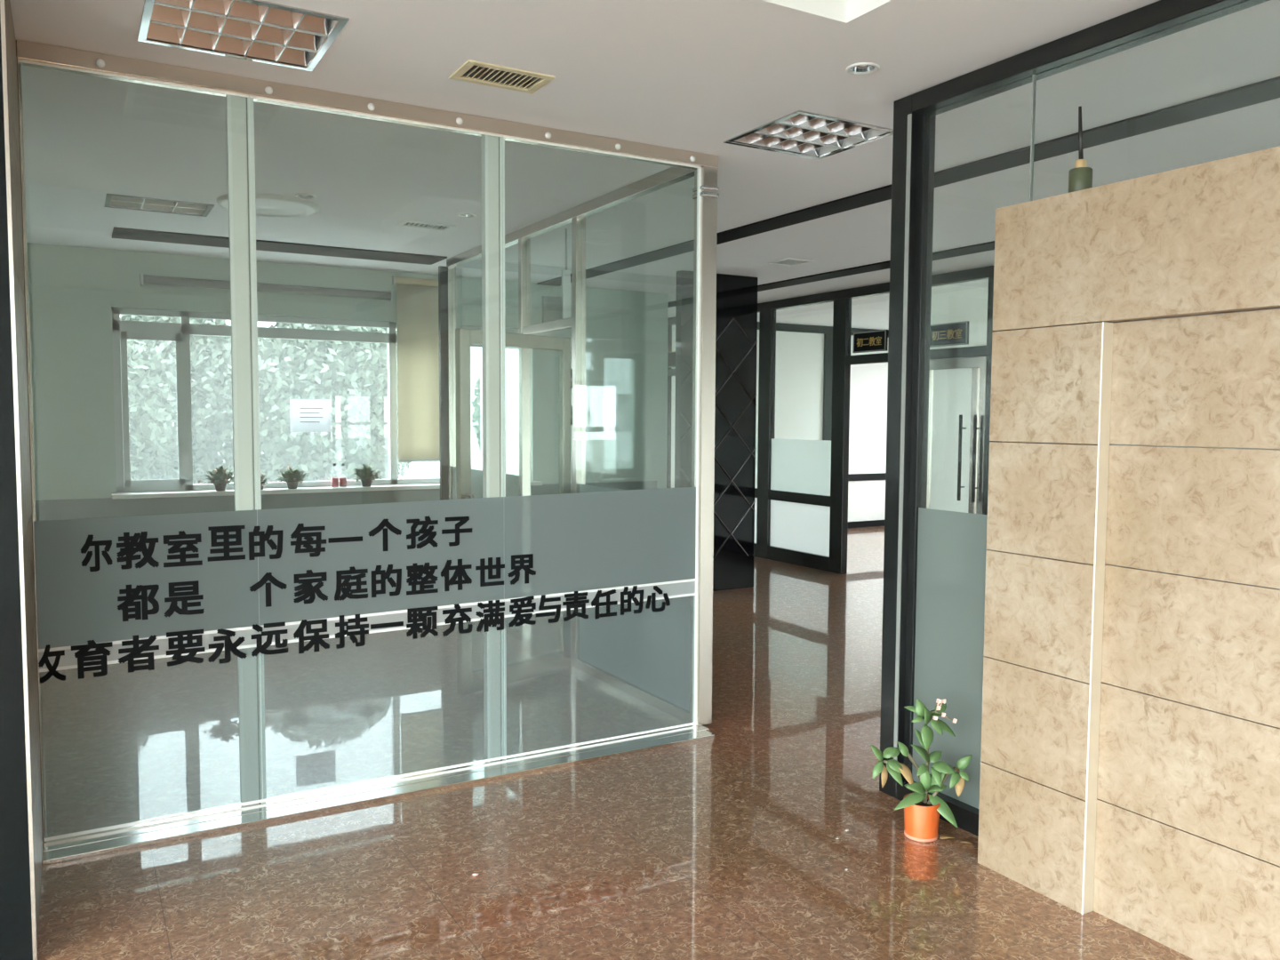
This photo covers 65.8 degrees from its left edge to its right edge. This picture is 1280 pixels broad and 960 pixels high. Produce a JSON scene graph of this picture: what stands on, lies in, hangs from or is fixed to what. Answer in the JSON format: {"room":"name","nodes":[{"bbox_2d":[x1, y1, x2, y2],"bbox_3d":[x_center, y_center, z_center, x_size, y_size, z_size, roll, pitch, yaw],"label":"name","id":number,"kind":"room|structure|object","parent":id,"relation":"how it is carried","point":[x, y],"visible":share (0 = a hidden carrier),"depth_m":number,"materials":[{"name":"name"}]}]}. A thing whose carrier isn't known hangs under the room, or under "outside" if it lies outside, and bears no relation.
{"room":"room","nodes":[
{"label":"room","id":0,"kind":"room"},
{"bbox_2d":[0,0,42,959],"bbox_3d":[-3.375,-0.246,2.413,3.182,3.350,0.984,-2,4,-30],"label":"wall","id":1,"kind":"structure","parent":0,"point":[20,796],"depth_m":2.83,"materials":[{"name":"black stone"}]},
{"bbox_2d":[27,242,658,520],"bbox_3d":[-2.450,-0.666,9.129,5.920,3.350,0.300,-2,4,-30],"label":"wall","id":2,"kind":"structure","parent":0,"point":[73,291],"depth_m":8.33,"materials":[{"name":"grey paint"}]},
{"bbox_2d":[140,272,230,289],"bbox_3d":[-3.724,-1.618,8.107,0.664,0.092,0.080,-2,4,-30],"label":"roller blind","id":3,"kind":"object","parent":2,"relation":"attached to","point":[158,280],"depth_m":8.07,"materials":[{"name":"grey fabric"}]},
{"bbox_2d":[111,307,439,499],"bbox_3d":[-3.017,-0.659,8.650,2.880,1.530,0.360,-2,4,-30],"label":"window","id":4,"kind":"structure","parent":2,"relation":"in","point":[123,331],"depth_m":8.27,"materials":[{"name":"white metal"}]},
{"bbox_2d":[197,464,233,491],"bbox_3d":[-3.532,-0.017,8.292,0.336,0.215,0.199,-2,4,-30],"label":"potted plant","id":5,"kind":"object","parent":4,"relation":"on","point":[220,477],"visible":0.96,"depth_m":8.26,"materials":[{"name":"green plant"}]},
{"bbox_2d":[260,473,268,489],"bbox_3d":[-3.264,-0.006,8.442,0.176,0.178,0.118,-2,4,-30],"label":"potted plant","id":6,"kind":"object","parent":4,"relation":"on","point":[262,476],"visible":0.34,"depth_m":8.44,"materials":[{"name":"green plant"}]},
{"bbox_2d":[274,465,309,488],"bbox_3d":[-3.020,-0.026,8.592,0.314,0.202,0.183,-2,4,-30],"label":"potted plant","id":7,"kind":"object","parent":4,"relation":"on","point":[292,477],"visible":1,"depth_m":8.56,"materials":[{"name":"green plant"}]},
{"bbox_2d":[289,399,330,431],"bbox_3d":[-2.924,-0.572,8.785,0.350,0.290,0.016,-2,4,-30],"label":"paper notice","id":8,"kind":"object","parent":4,"relation":"attached to","point":[306,415],"visible":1,"depth_m":8.78,"materials":[{"name":"grey paper"}]},
{"bbox_2d":[331,463,338,487],"bbox_3d":[-2.712,-0.042,8.787,0.068,0.212,0.067,-2,4,-30],"label":"bottle","id":9,"kind":"object","parent":4,"relation":"on","point":[334,480],"visible":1,"depth_m":8.77,"materials":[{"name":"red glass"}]},
{"bbox_2d":[338,463,347,487],"bbox_3d":[-2.649,-0.044,8.823,0.068,0.212,0.067,-2,4,-30],"label":"bottle","id":10,"kind":"object","parent":4,"relation":"on","point":[343,483],"visible":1,"depth_m":8.80,"materials":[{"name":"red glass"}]},
{"bbox_2d":[352,464,381,487],"bbox_3d":[-2.457,-0.045,8.911,0.293,0.206,0.175,-2,4,-30],"label":"potted plant","id":11,"kind":"object","parent":4,"relation":"on","point":[365,475],"visible":1,"depth_m":8.87,"materials":[{"name":"green plant"}]},
{"bbox_2d":[392,275,439,462],"bbox_3d":[-1.999,-1.016,9.149,0.560,1.690,0.076,-2,4,-30],"label":"roller blind","id":12,"kind":"object","parent":4,"relation":"attached to","point":[417,299],"visible":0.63,"depth_m":9.11,"materials":[{"name":"beige fabric"}]},
{"bbox_2d":[256,282,392,301],"bbox_3d":[-2.752,-1.646,8.669,1.152,0.089,0.080,-2,4,-30],"label":"roller blind","id":13,"kind":"object","parent":2,"relation":"attached to","point":[260,286],"depth_m":8.63,"materials":[{"name":"grey fabric"}]},
{"bbox_2d":[462,326,542,485],"bbox_3d":[-1.386,-0.710,9.604,0.800,1.530,0.340,-2,4,-30],"label":"window","id":14,"kind":"structure","parent":2,"relation":"in","point":[513,331],"depth_m":9.65,"materials":[{"name":"white metal"}]},
{"bbox_2d":[536,76,1279,286],"bbox_3d":[2.244,-1.569,4.322,0.230,0.014,12.600,-2,4,-30],"label":"ceiling beam","id":15,"kind":"structure","parent":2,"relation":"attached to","point":[1267,90],"depth_m":4.90,"materials":[{"name":"black"}]},
{"bbox_2d":[480,338,675,487],"bbox_3d":[0.353,-1.114,16.454,6.280,3.350,0.200,-2,4,-30],"label":"wall","id":16,"kind":"structure","parent":0,"point":[673,387],"depth_m":16.43,"materials":[{"name":"white paint"}]},
{"bbox_2d":[668,240,994,307],"bbox_3d":[2.680,-1.761,7.398,0.250,0.014,17.500,-2,4,-30],"label":"trim","id":17,"kind":"structure","parent":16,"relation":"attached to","point":[989,245],"depth_m":8.64,"materials":[{"name":"black"}]},
{"bbox_2d":[505,292,668,488],"bbox_3d":[-1.037,-0.885,12.711,0.120,3.350,5.100,-2,4,-30],"label":"wall","id":18,"kind":"structure","parent":0,"point":[512,413],"depth_m":10.57,"materials":[{"name":"grey paint"}]},
{"bbox_2d":[37,526,1193,959],"bbox_3d":[0.912,1.245,6.689,15.200,0.120,18.100,-2,4,-30],"label":"floor","id":19,"kind":"structure","parent":0,"point":[724,846],"depth_m":3.93,"materials":[{"name":"brown stone"}]},
{"bbox_2d":[16,39,719,865],"bbox_3d":[-0.888,-0.129,4.268,2.977,2.908,0.247,-2,4,-30],"label":"glass wall","id":20,"kind":"structure","parent":19,"relation":"on","point":[245,580],"depth_m":4.15,"materials":[{"name":"clear glass"}]},
{"bbox_2d":[438,166,694,722],"bbox_3d":[-0.680,-0.281,6.699,0.135,2.908,3.773,-2,4,-30],"label":"glass wall","id":21,"kind":"structure","parent":19,"relation":"on","point":[644,655],"depth_m":6.19,"materials":[{"name":"clear glass"}]},
{"bbox_2d":[455,328,572,695],"bbox_3d":[-0.728,0.172,5.916,0.172,2.078,0.887,4,5,42],"label":"door","id":22,"kind":"structure","parent":21,"relation":"in","point":[468,681],"depth_m":5.79,"materials":[{"name":"silver metal"}]},
{"bbox_2d":[870,698,971,842],"bbox_3d":[1.075,1.097,3.782,0.385,0.543,0.163,1,4,6],"label":"potted plant","id":23,"kind":"object","parent":19,"relation":"on","point":[922,810],"visible":1,"depth_m":3.76,"materials":[{"name":"green plant"}]},
{"bbox_2d":[939,833,953,839],"bbox_3d":[1.171,1.362,3.775,0.059,0.009,0.038,-2,4,-30],"label":"fallen leaf","id":24,"kind":"object","parent":19,"relation":"on","point":[944,836],"visible":1,"depth_m":3.78,"materials":[{"name":"beige plant"}]},
{"bbox_2d":[960,840,972,843],"bbox_3d":[1.230,1.367,3.730,0.033,0.007,0.037,-2,4,-30],"label":"fallen leaf","id":25,"kind":"object","parent":19,"relation":"on","point":[962,841],"visible":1,"depth_m":3.73,"materials":[{"name":"beige plant"}]},
{"bbox_2d":[879,0,1269,836],"bbox_3d":[2.735,0.076,1.353,0.117,2.908,6.590,-2,4,-30],"label":"glass screen","id":26,"kind":"object","parent":19,"relation":"on","point":[933,601],"visible":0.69,"depth_m":4.02,"materials":[{"name":"black"}]},
{"bbox_2d":[9,0,1279,338],"bbox_3d":[0.930,-1.988,6.485,15.200,0.540,18.100,-2,4,-30],"label":"ceiling","id":27,"kind":"structure","parent":0,"point":[695,76],"depth_m":4.39,"materials":[{"name":"white paint"}]},
{"bbox_2d":[104,192,214,216],"bbox_3d":[-3.013,-1.778,6.193,0.594,0.126,0.424,-2,4,-30],"label":"light","id":28,"kind":"object","parent":27,"relation":"attached to","point":[112,200],"visible":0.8,"depth_m":6.25,"materials":[{"name":"silver metal"}]},
{"bbox_2d":[136,0,349,71],"bbox_3d":[-1.359,-1.590,3.358,0.594,0.126,0.569,-2,4,-30],"label":"light","id":29,"kind":"object","parent":27,"relation":"attached to","point":[261,31],"visible":0.97,"depth_m":3.41,"materials":[{"name":"silver metal"}]},
{"bbox_2d":[216,192,319,216],"bbox_3d":[-2.302,-1.698,6.136,0.600,0.029,0.600,-2,4,-30],"label":"ceiling light","id":30,"kind":"object","parent":27,"relation":"in","point":[266,204],"visible":0.76,"depth_m":6.09,"materials":[{"name":"white plastic"}]},
{"bbox_2d":[112,226,447,264],"bbox_3d":[-2.738,-1.810,7.705,2.420,0.014,0.420,-2,4,-30],"label":"trim","id":31,"kind":"structure","parent":27,"relation":"attached to","point":[122,233],"depth_m":7.63,"materials":[{"name":"black"}]},
{"bbox_2d":[295,193,316,199],"bbox_3d":[-1.997,-1.719,5.906,0.124,0.057,0.124,-2,4,-30],"label":"recessed light","id":32,"kind":"object","parent":27,"relation":"in","point":[299,196],"visible":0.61,"depth_m":5.93,"materials":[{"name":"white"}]},
{"bbox_2d":[395,220,455,231],"bbox_3d":[-1.473,-1.802,6.795,0.364,0.117,0.204,-2,4,-30],"label":"ceiling vent","id":33,"kind":"object","parent":27,"relation":"in","point":[404,223],"visible":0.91,"depth_m":6.82,"materials":[{"name":"white metal"}]},
{"bbox_2d":[456,213,476,217],"bbox_3d":[-1.131,-1.748,6.446,0.124,0.057,0.124,-2,4,-30],"label":"recessed light","id":34,"kind":"object","parent":27,"relation":"in","point":[461,215],"visible":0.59,"depth_m":6.47,"materials":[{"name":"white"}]},
{"bbox_2d":[448,59,555,93],"bbox_3d":[-0.532,-1.608,3.813,0.351,0.117,0.219,-2,4,-30],"label":"ceiling vent","id":35,"kind":"object","parent":27,"relation":"in","point":[471,71],"visible":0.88,"depth_m":3.85,"materials":[{"name":"beige plastic"}]},
{"bbox_2d":[542,228,570,322],"bbox_3d":[-0.581,-1.401,6.866,0.197,0.693,0.055,-2,4,-30],"label":"board","id":36,"kind":"object","parent":27,"relation":"hanging from","point":[553,308],"visible":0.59,"depth_m":6.87,"materials":[{"name":"grey"}]},
{"bbox_2d":[764,257,815,266],"bbox_3d":[1.258,-1.883,8.303,0.284,0.117,0.324,-2,4,-30],"label":"ceiling vent","id":37,"kind":"object","parent":27,"relation":"in","point":[788,261],"visible":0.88,"depth_m":8.32,"materials":[{"name":"white metal"}]},
{"bbox_2d":[723,110,893,159],"bbox_3d":[0.791,-1.656,4.597,0.589,0.126,0.564,-2,4,-30],"label":"light","id":38,"kind":"object","parent":27,"relation":"attached to","point":[799,132],"visible":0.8,"depth_m":4.63,"materials":[{"name":"silver metal"}]},
{"bbox_2d":[761,0,891,23],"bbox_3d":[-0.396,-1.551,1.277,3.915,0.309,2.420,-2,4,-30],"label":"ceiling light","id":39,"kind":"object","parent":27,"relation":"on","point":[820,11],"depth_m":3.22,"materials":[{"name":"white paint"}]},
{"bbox_2d":[846,62,879,75],"bbox_3d":[0.834,-1.564,3.702,0.124,0.057,0.124,-2,4,-30],"label":"recessed light","id":40,"kind":"object","parent":27,"relation":"in","point":[860,68],"visible":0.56,"depth_m":3.73,"materials":[{"name":"white plastic"}]},
{"bbox_2d":[1068,106,1092,192],"bbox_3d":[1.448,-1.076,3.245,0.072,0.296,0.072,-2,4,-30],"label":"pendant lamp","id":41,"kind":"object","parent":27,"relation":"hanging from","point":[1080,178],"visible":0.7,"depth_m":3.23,"materials":[{"name":"green metal"}]},
{"bbox_2d":[674,270,757,591],"bbox_3d":[0.704,-0.427,9.121,0.846,2.908,0.098,-2,4,-30],"label":"wall panel","id":42,"kind":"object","parent":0,"point":[736,319],"depth_m":9.14,"materials":[{"name":"black glass"}]},
{"bbox_2d":[755,322,888,521],"bbox_3d":[2.493,-0.955,14.116,4.520,3.350,0.120,-2,4,-30],"label":"wall","id":43,"kind":"structure","parent":0,"point":[799,365],"depth_m":14.36,"materials":[{"name":"white paint"}]},
{"bbox_2d":[757,321,888,337],"bbox_3d":[2.536,-2.126,13.979,4.520,0.105,0.025,-2,4,-30],"label":"trim","id":44,"kind":"structure","parent":43,"relation":"attached to","point":[782,327],"depth_m":13.87,"materials":[{"name":"black"}]},
{"bbox_2d":[822,333,832,440],"bbox_3d":[2.684,-0.725,14.149,0.150,2.710,0.040,-2,4,-30],"label":"trim","id":45,"kind":"structure","parent":43,"relation":"attached to","point":[828,338],"depth_m":14.08,"materials":[{"name":"black"}]},
{"bbox_2d":[848,520,884,527],"bbox_3d":[2.521,0.676,14.156,4.520,0.090,0.025,-2,4,-30],"label":"baseboard","id":46,"kind":"structure","parent":43,"relation":"attached to","point":[874,523],"depth_m":14.62,"materials":[{"name":"black"}]},
{"bbox_2d":[848,472,885,480],"bbox_3d":[2.525,-0.017,14.112,4.520,0.100,0.025,-2,4,-30],"label":"trim","id":47,"kind":"structure","parent":43,"relation":"attached to","point":[878,476],"depth_m":14.57,"materials":[{"name":"black metal"}]},
{"bbox_2d":[666,264,996,574],"bbox_3d":[1.680,-0.532,10.865,0.080,2.908,10.750,-2,4,-30],"label":"wall","id":48,"kind":"structure","parent":0,"point":[801,486],"depth_m":10.54,"materials":[{"name":"black metal"}]},
{"bbox_2d":[667,351,675,367],"bbox_3d":[0.462,-1.564,12.806,0.030,0.200,0.400,-2,4,-30],"label":"room sign","id":49,"kind":"object","parent":48,"relation":"attached to","point":[671,356],"visible":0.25,"depth_m":12.87,"materials":[{"name":"black plastic"}]},
{"bbox_2d":[852,329,887,352],"bbox_3d":[2.258,-1.358,9.707,0.030,0.200,0.455,-2,4,-30],"label":"room sign","id":50,"kind":"object","parent":48,"relation":"attached to","point":[873,340],"visible":1,"depth_m":9.68,"materials":[{"name":"black plastic"}]},
{"bbox_2d":[929,320,969,347],"bbox_3d":[2.755,-1.301,8.849,0.030,0.200,0.460,-2,4,-30],"label":"room sign","id":51,"kind":"object","parent":48,"relation":"attached to","point":[949,333],"visible":0.99,"depth_m":8.81,"materials":[{"name":"black plastic"}]},
{"bbox_2d":[926,356,986,514],"bbox_3d":[2.712,-0.031,9.039,0.126,2.130,1.053,-2,4,-30],"label":"door","id":52,"kind":"structure","parent":48,"relation":"in","point":[978,364],"depth_m":8.67,"materials":[{"name":"silver metal"}]},
{"bbox_2d":[929,284,988,512],"bbox_3d":[4.505,-0.724,10.643,4.520,3.350,0.100,-2,4,-30],"label":"wall","id":53,"kind":"structure","parent":0,"point":[950,303],"depth_m":9.77,"materials":[{"name":"white paint"}]},
{"bbox_2d":[977,145,1279,959],"bbox_3d":[2.542,0.363,1.380,0.152,2.328,4.997,-2,4,-30],"label":"wall","id":54,"kind":"structure","parent":0,"point":[1130,749],"depth_m":3.04,"materials":[{"name":"beige stone"}]},
{"label":"outside","id":55,"kind":"structure","parent":0,"visible":0},
{"bbox_2d":[229,464,480,483],"bbox_3d":[-0.688,1.213,11.259,130.000,0.350,140.000,-2,4,-30],"label":"ground","id":56,"kind":"structure","parent":55,"point":[414,471],"depth_m":31.34,"materials":[{"name":"white"}]},
{"bbox_2d":[120,339,175,479],"bbox_3d":[-7.018,-0.616,12.110,2.367,3.152,2.380,2,4,23],"label":"tree","id":57,"kind":"object","parent":56,"relation":"on","point":[145,397],"visible":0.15,"depth_m":12.09,"materials":[{"name":"green plant"}]},
{"bbox_2d":[120,314,233,484],"bbox_3d":[-7.404,-1.105,15.772,2.555,3.657,2.571,0,4,-2],"label":"tree","id":58,"kind":"object","parent":56,"relation":"on","point":[211,366],"visible":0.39,"depth_m":15.19,"materials":[{"name":"green plant"}]},
{"bbox_2d":[120,314,480,466],"bbox_3d":[-8.834,-7.592,34.895,70.000,14.150,2.000,-2,4,-30],"label":"wall","id":59,"kind":"structure","parent":56,"relation":"on","point":[475,352],"depth_m":35.66,"materials":[{"name":"white paint"}]},
{"bbox_2d":[226,322,403,481],"bbox_3d":[-4.414,-0.755,13.836,2.468,3.238,2.468,-2,4,-33],"label":"tree","id":60,"kind":"object","parent":56,"relation":"on","point":[353,375],"visible":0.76,"depth_m":13.04,"materials":[{"name":"green plant"}]},
{"bbox_2d":[310,324,411,479],"bbox_3d":[-4.983,-1.200,17.392,2.570,3.670,2.573,-2,5,-36],"label":"tree","id":61,"kind":"object","parent":56,"relation":"on","point":[402,470],"visible":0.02,"depth_m":17.26,"materials":[{"name":"green plant"}]},
{"bbox_2d":[470,373,480,453],"bbox_3d":[-1.850,-1.105,17.843,2.390,3.458,2.350,-1,4,-24],"label":"tree","id":62,"kind":"object","parent":56,"relation":"on","point":[476,418],"visible":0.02,"depth_m":17.50,"materials":[{"name":"green plant"}]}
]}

